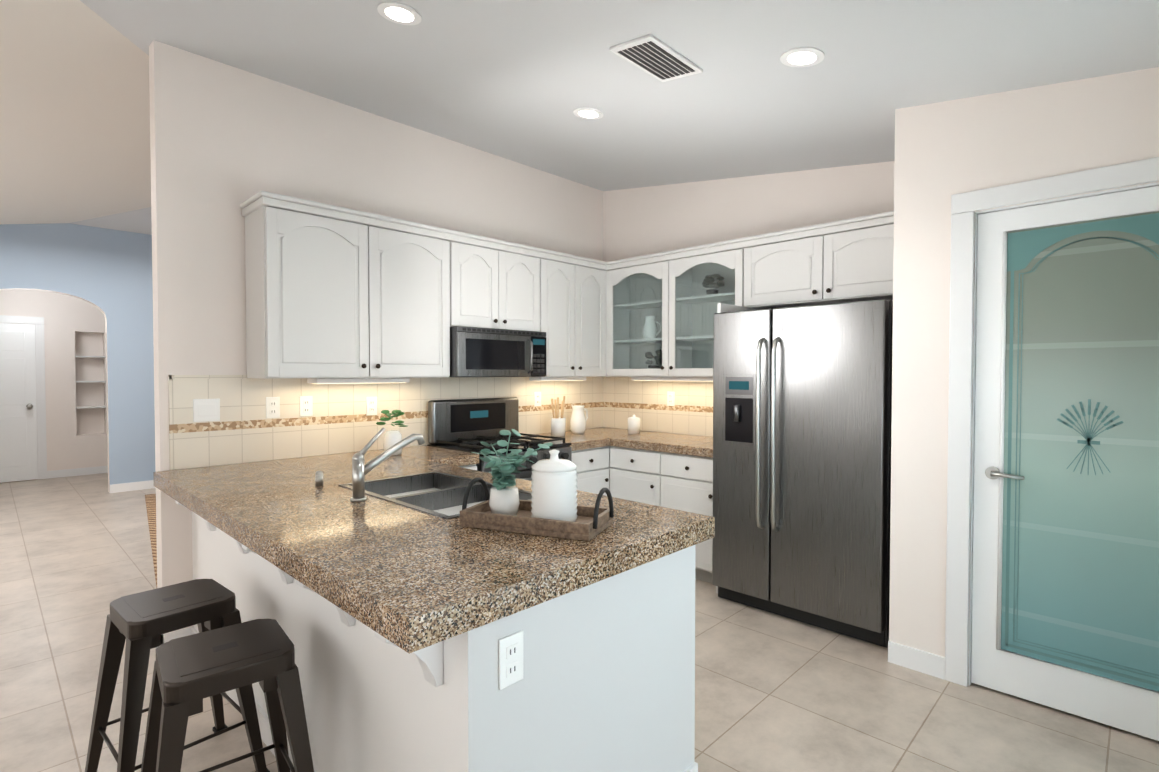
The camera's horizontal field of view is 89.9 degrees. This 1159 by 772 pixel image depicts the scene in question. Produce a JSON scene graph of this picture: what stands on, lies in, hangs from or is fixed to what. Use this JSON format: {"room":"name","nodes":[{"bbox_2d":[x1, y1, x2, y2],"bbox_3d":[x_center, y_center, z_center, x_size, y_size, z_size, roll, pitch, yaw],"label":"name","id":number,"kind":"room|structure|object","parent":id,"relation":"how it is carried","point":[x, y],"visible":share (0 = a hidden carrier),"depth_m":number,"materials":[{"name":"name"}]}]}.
{"room":"kitchen","nodes":[
{"label":"kitchen","id":0,"kind":"room"},
{"bbox_2d":[0,223,148,492],"bbox_3d":[-5.580,-0.616,6.804,0.134,3.750,6.390,1,2,44],"label":"wall","id":1,"kind":"structure","parent":0,"point":[144,338],"depth_m":6.97,"materials":[{"name":"blue paint"}]},
{"bbox_2d":[0,323,37,482],"bbox_3d":[-7.448,0.218,7.320,0.132,2.040,0.880,1,2,44],"label":"front door","id":2,"kind":"structure","parent":1,"relation":"in","point":[18,437],"depth_m":7.53,"materials":[{"name":"white wood"}]},
{"bbox_2d":[0,315,46,479],"bbox_3d":[-7.489,0.172,7.358,0.020,2.150,1.060,1,2,44],"label":"door frame","id":3,"kind":"structure","parent":1,"relation":"attached to","point":[38,322],"depth_m":7.69,"materials":[{"name":"white wood"}]},
{"bbox_2d":[47,466,107,478],"bbox_3d":[-5.866,1.161,9.053,0.014,0.100,3.660,1,2,44],"label":"baseboard","id":4,"kind":"structure","parent":1,"relation":"attached to","point":[101,469],"depth_m":7.98,"materials":[{"name":"white wood"}]},
{"bbox_2d":[110,480,155,492],"bbox_3d":[-4.398,1.184,7.952,0.014,0.100,3.190,1,2,44],"label":"baseboard","id":5,"kind":"structure","parent":1,"relation":"attached to","point":[123,487],"depth_m":6.96,"materials":[{"name":"white"}]},
{"bbox_2d":[188,372,539,771],"bbox_3d":[-1.048,0.660,2.193,2.411,1.398,0.180,1,2,44],"label":"wall","id":6,"kind":"structure","parent":0,"point":[370,705],"depth_m":1.86,"materials":[{"name":"white paint"}]},
{"bbox_2d":[188,626,314,771],"bbox_3d":[-1.122,1.310,2.143,2.454,0.100,0.013,1,2,44],"label":"baseboard","id":7,"kind":"structure","parent":6,"relation":"attached to","point":[263,719],"depth_m":2.22,"materials":[{"name":"white"}]},
{"bbox_2d":[499,630,522,689],"bbox_3d":[-0.160,0.646,1.370,0.008,0.118,0.072,1,2,44],"label":"electrical outlet","id":8,"kind":"object","parent":6,"relation":"attached to","point":[510,659],"visible":1,"depth_m":1.36,"materials":[{"name":"white plastic"}]},
{"bbox_2d":[148,40,603,633],"bbox_3d":[-0.971,-0.558,4.093,0.134,3.750,3.310,1,2,44],"label":"wall","id":9,"kind":"structure","parent":0,"point":[222,135],"depth_m":3.16,"materials":[{"name":"white paint"}]},
{"bbox_2d":[156,628,187,647],"bbox_3d":[-0.981,1.265,4.230,0.014,0.100,3.464,1,2,44],"label":"baseboard","id":10,"kind":"structure","parent":9,"relation":"attached to","point":[166,637],"depth_m":2.93,"materials":[{"name":"white"}]},
{"bbox_2d":[193,398,219,421],"bbox_3d":[-1.938,0.126,3.019,0.008,0.118,0.120,1,2,44],"label":"light switch","id":11,"kind":"object","parent":9,"relation":"attached to","point":[205,410],"visible":1,"depth_m":3.02,"materials":[{"name":"white plastic"}]},
{"bbox_2d":[266,397,279,417],"bbox_3d":[-1.715,0.121,3.248,0.008,0.118,0.072,1,2,44],"label":"electrical outlet","id":12,"kind":"object","parent":9,"relation":"attached to","point":[272,407],"visible":1,"depth_m":3.25,"materials":[{"name":"white plastic"}]},
{"bbox_2d":[300,396,312,416],"bbox_3d":[-1.589,0.118,3.377,0.008,0.118,0.072,1,2,44],"label":"electrical outlet","id":13,"kind":"object","parent":9,"relation":"attached to","point":[306,405],"visible":1,"depth_m":3.38,"materials":[{"name":"white plastic"}]},
{"bbox_2d":[240,191,463,382],"bbox_3d":[-1.292,-0.516,3.442,0.322,0.936,1.148,1,2,44],"label":"upper cabinet","id":14,"kind":"object","parent":9,"relation":"attached to","point":[338,295],"depth_m":3.21,"materials":[{"name":"white wood"}]},
{"bbox_2d":[366,397,376,415],"bbox_3d":[-1.310,0.127,3.664,0.008,0.118,0.072,1,2,44],"label":"electrical outlet","id":15,"kind":"object","parent":9,"relation":"attached to","point":[371,405],"visible":1,"depth_m":3.66,"materials":[{"name":"white plastic"}]},
{"bbox_2d":[460,232,535,330],"bbox_3d":[-0.668,-0.694,4.081,0.322,0.608,0.764,1,2,44],"label":"upper cabinet","id":16,"kind":"object","parent":9,"relation":"attached to","point":[500,292],"depth_m":3.96,"materials":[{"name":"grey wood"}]},
{"bbox_2d":[449,326,545,376],"bbox_3d":[-0.627,-0.225,4.049,0.439,0.323,0.760,1,2,44],"label":"microwave","id":17,"kind":"object","parent":16,"relation":"attached to","point":[482,352],"visible":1,"depth_m":3.87,"materials":[{"name":"silver metal"}]},
{"bbox_2d":[534,392,540,406],"bbox_3d":[-0.334,0.105,4.667,0.008,0.118,0.072,1,2,44],"label":"electrical outlet","id":18,"kind":"object","parent":9,"relation":"attached to","point":[537,398],"visible":1,"depth_m":4.66,"materials":[{"name":"white plastic"}]},
{"bbox_2d":[529,247,615,378],"bbox_3d":[-0.137,-0.541,4.581,0.390,0.936,0.808,1,2,44],"label":"upper cabinet","id":19,"kind":"object","parent":9,"relation":"attached to","point":[576,295],"depth_m":4.51,"materials":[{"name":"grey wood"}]},
{"bbox_2d":[0,473,1158,771],"bbox_3d":[-3.889,1.347,5.075,13.760,0.100,6.810,1,2,44],"label":"floor","id":20,"kind":"structure","parent":0,"point":[776,693],"depth_m":2.54,"materials":[{"name":"tile"}]},
{"bbox_2d":[145,494,156,586],"bbox_3d":[-2.889,1.279,5.586,2.000,0.011,4.300,-1,2,-38],"label":"rug","id":21,"kind":"object","parent":20,"relation":"on","point":[150,499],"visible":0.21,"depth_m":5.39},
{"bbox_2d":[85,579,269,771],"bbox_3d":[-1.392,1.045,1.998,0.440,0.636,0.440,1,2,40],"label":"stool","id":22,"kind":"object","parent":20,"relation":"on","point":[140,623],"visible":0.85,"depth_m":1.95,"materials":[{"name":"grey metal"}]},
{"bbox_2d":[141,619,313,771],"bbox_3d":[-0.998,1.052,1.643,0.440,0.636,0.440,-1,2,-40],"label":"stool","id":23,"kind":"object","parent":20,"relation":"on","point":[190,672],"visible":1,"depth_m":1.60,"materials":[{"name":"grey metal"}]},
{"bbox_2d":[235,484,674,686],"bbox_3d":[-0.774,0.925,2.553,2.349,0.850,0.769,1,2,44],"label":"base cabinet","id":24,"kind":"object","parent":20,"relation":"on","point":[437,498],"depth_m":2.32,"materials":[{"name":"white"}]},
{"bbox_2d":[153,450,714,653],"bbox_3d":[-0.822,0.468,2.415,2.460,0.069,1.140,1,2,44],"label":"countertop","id":25,"kind":"structure","parent":24,"relation":"on","point":[417,578],"depth_m":1.71,"materials":[{"name":"brown stone"}]},
{"bbox_2d":[383,430,401,454],"bbox_3d":[-1.120,0.340,3.482,0.108,0.140,0.108,1,1,32],"label":"vase","id":26,"kind":"object","parent":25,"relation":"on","point":[392,437],"depth_m":3.44,"materials":[{"name":"white ceramic"}]},
{"bbox_2d":[376,410,406,430],"bbox_3d":[-1.116,0.194,3.479,0.147,0.106,0.171,1,1,29],"label":"plant","id":27,"kind":"object","parent":26,"relation":"in","point":[395,413],"depth_m":3.46,"materials":[{"name":"green plant"}]},
{"bbox_2d":[460,429,613,540],"bbox_3d":[-0.150,0.297,1.869,0.532,0.296,0.367,1,2,44],"label":"tray","id":28,"kind":"object","parent":25,"relation":"on","point":[552,508],"visible":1,"depth_m":1.79,"materials":[{"name":"brown wood"}]},
{"bbox_2d":[472,429,552,515],"bbox_3d":[-0.262,0.287,1.903,0.325,0.277,0.234,1,2,44],"label":"eucalyptus plant","id":29,"kind":"object","parent":28,"relation":"on","point":[503,499],"depth_m":1.87,"materials":[{"name":"green plant"}]},
{"bbox_2d":[531,449,577,521],"bbox_3d":[-0.080,0.313,1.832,0.148,0.228,0.148,1,2,44],"label":"canister","id":30,"kind":"object","parent":28,"relation":"on","point":[554,481],"depth_m":1.77,"materials":[{"name":"white ceramic"}]},
{"bbox_2d":[462,463,478,469],"bbox_3d":[-0.959,0.898,3.608,0.613,0.860,0.362,1,2,44],"label":"base cabinet","id":31,"kind":"object","parent":20,"relation":"on","point":[473,468],"depth_m":3.49,"materials":[{"name":"white wood"}]},
{"bbox_2d":[379,445,478,466],"bbox_3d":[-0.954,0.438,3.594,0.625,0.060,0.364,1,2,44],"label":"countertop","id":32,"kind":"structure","parent":31,"relation":"on","point":[434,454],"depth_m":3.48,"materials":[{"name":"brown stone"}]},
{"bbox_2d":[427,397,571,480],"bbox_3d":[-0.521,0.708,3.969,0.691,1.225,0.756,1,2,44],"label":"range","id":33,"kind":"object","parent":20,"relation":"on","point":[466,425],"visible":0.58,"depth_m":4.00,"materials":[{"name":"silver metal"}]},
{"bbox_2d":[572,447,610,495],"bbox_3d":[-0.144,0.880,4.446,0.613,0.860,0.436,1,2,44],"label":"base cabinet","id":34,"kind":"object","parent":20,"relation":"on","point":[593,469],"depth_m":4.26,"materials":[{"name":"white wood"}]},
{"bbox_2d":[611,447,654,504],"bbox_3d":[0.599,0.880,4.450,0.488,0.860,0.613,1,2,44],"label":"base cabinet","id":35,"kind":"object","parent":20,"relation":"on","point":[632,472],"depth_m":4.22,"materials":[{"name":"white wood"}]},
{"bbox_2d":[521,427,650,450],"bbox_3d":[0.075,0.415,4.652,0.625,0.060,1.056,1,2,44],"label":"countertop","id":36,"kind":"structure","parent":35,"relation":"on","point":[594,437],"depth_m":4.40,"materials":[{"name":"brown stone"}]},
{"bbox_2d":[551,396,565,436],"bbox_3d":[-0.165,0.232,4.505,0.114,0.311,0.117,1,2,44],"label":"utensil crock","id":37,"kind":"object","parent":36,"relation":"on","point":[558,424],"visible":1,"depth_m":4.47,"materials":[{"name":"white ceramic"}]},
{"bbox_2d":[570,405,587,433],"bbox_3d":[0.006,0.270,4.725,0.128,0.225,0.184,1,2,44],"label":"pitcher","id":38,"kind":"object","parent":36,"relation":"on","point":[578,419],"visible":1,"depth_m":4.66,"materials":[{"name":"white ceramic"}]},
{"bbox_2d":[628,415,639,433],"bbox_3d":[0.441,0.307,4.699,0.102,0.152,0.104,1,2,44],"label":"canister","id":39,"kind":"object","parent":36,"relation":"on","point":[633,424],"visible":1,"depth_m":4.66,"materials":[{"name":"white ceramic"}]},
{"bbox_2d":[655,451,712,583],"bbox_3d":[0.942,0.887,4.117,0.468,0.860,0.613,1,2,44],"label":"base cabinet","id":40,"kind":"object","parent":20,"relation":"on","point":[670,470],"depth_m":3.90,"materials":[{"name":"white wood"}]},
{"bbox_2d":[611,431,712,458],"bbox_3d":[0.776,0.424,4.260,0.924,0.060,0.625,1,2,44],"label":"countertop","id":41,"kind":"structure","parent":40,"relation":"on","point":[669,443],"depth_m":4.15,"materials":[{"name":"brown stone"}]},
{"bbox_2d":[712,299,892,647],"bbox_3d":[1.396,0.443,3.476,0.980,1.775,0.805,1,2,44],"label":"fridge","id":42,"kind":"object","parent":20,"relation":"on","point":[802,408],"visible":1,"depth_m":3.17,"materials":[{"name":"silver metal"}]},
{"bbox_2d":[0,0,1158,234],"bbox_3d":[-3.766,-1.664,5.100,13.410,0.939,6.510,1,2,44],"label":"ceiling","id":43,"kind":"structure","parent":0,"point":[518,80],"depth_m":2.78,"materials":[{"name":"white paint"}]},
{"bbox_2d":[377,1,420,24],"bbox_3d":[-0.723,-1.495,2.331,0.169,0.030,0.170,1,2,44],"label":"recessed light","id":44,"kind":"object","parent":43,"relation":"in","point":[399,13],"visible":1,"depth_m":2.32,"materials":[{"name":"white plastic"}]},
{"bbox_2d":[573,107,602,118],"bbox_3d":[0.050,-1.527,3.254,0.169,0.030,0.170,1,2,44],"label":"recessed light","id":45,"kind":"object","parent":43,"relation":"in","point":[587,113],"visible":1,"depth_m":3.24,"materials":[{"name":"white plastic"}]},
{"bbox_2d":[609,34,702,81],"bbox_3d":[0.336,-1.405,2.504,0.219,0.041,0.380,1,2,44],"label":"ceiling vent","id":46,"kind":"object","parent":43,"relation":"in","point":[654,56],"visible":0.98,"depth_m":2.48,"materials":[{"name":"white metal"}]},
{"bbox_2d":[780,47,824,66],"bbox_3d":[0.904,-1.334,2.357,0.169,0.030,0.170,1,2,44],"label":"recessed light","id":47,"kind":"object","parent":43,"relation":"in","point":[802,57],"visible":1,"depth_m":2.35,"materials":[{"name":"white plastic"}]},
{"bbox_2d":[540,545,694,771],"bbox_3d":[0.104,0.944,1.713,0.081,0.850,0.730,1,2,44],"label":"wall","id":48,"kind":"structure","parent":0,"point":[617,652],"depth_m":1.68,"materials":[{"name":"white paint"}]},
{"bbox_2d":[683,762,697,771],"bbox_3d":[0.075,1.321,1.623,0.014,0.100,0.910,1,2,44],"label":"baseboard","id":49,"kind":"structure","parent":48,"relation":"attached to","point":[693,767],"depth_m":1.93,"materials":[{"name":"white"}]},
{"bbox_2d":[604,162,887,436],"bbox_3d":[1.628,-0.555,3.958,4.050,3.750,0.159,1,2,44],"label":"wall","id":50,"kind":"structure","parent":0,"point":[641,221],"depth_m":4.52,"materials":[{"name":"white paint"}]},
{"bbox_2d":[616,259,639,378],"bbox_3d":[0.221,-0.549,4.949,0.390,0.936,0.399,1,2,44],"label":"upper cabinet","id":51,"kind":"object","parent":50,"relation":"attached to","point":[627,274],"depth_m":4.87,"materials":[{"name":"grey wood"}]},
{"bbox_2d":[667,391,674,405],"bbox_3d":[0.742,0.104,4.718,0.072,0.118,0.008,1,2,44],"label":"electrical outlet","id":52,"kind":"object","parent":50,"relation":"attached to","point":[670,398],"visible":1,"depth_m":4.71,"materials":[{"name":"white plastic"}]},
{"bbox_2d":[740,211,893,310],"bbox_3d":[1.595,-0.756,3.649,1.063,0.465,0.322,1,2,44],"label":"upper cabinet","id":53,"kind":"object","parent":50,"relation":"attached to","point":[846,260],"depth_m":3.55,"materials":[{"name":"white wood"}]},
{"bbox_2d":[888,67,1158,685],"bbox_3d":[2.021,-0.521,2.390,1.300,3.750,0.120,1,2,44],"label":"wall","id":54,"kind":"structure","parent":0,"point":[945,149],"depth_m":2.67,"materials":[{"name":"white paint"}]},
{"bbox_2d":[945,157,1158,686],"bbox_3d":[2.065,0.250,2.352,0.960,2.210,0.138,1,2,44],"label":"door frame","id":55,"kind":"structure","parent":54,"relation":"attached to","point":[961,419],"depth_m":2.59,"materials":[{"name":"white wood"}]},
{"bbox_2d":[971,186,1158,740],"bbox_3d":[2.035,0.295,2.319,0.772,2.098,0.101,1,2,44],"label":"pantry door","id":56,"kind":"structure","parent":54,"relation":"in","point":[1065,601],"depth_m":2.36,"materials":[{"name":"white"}]}
]}

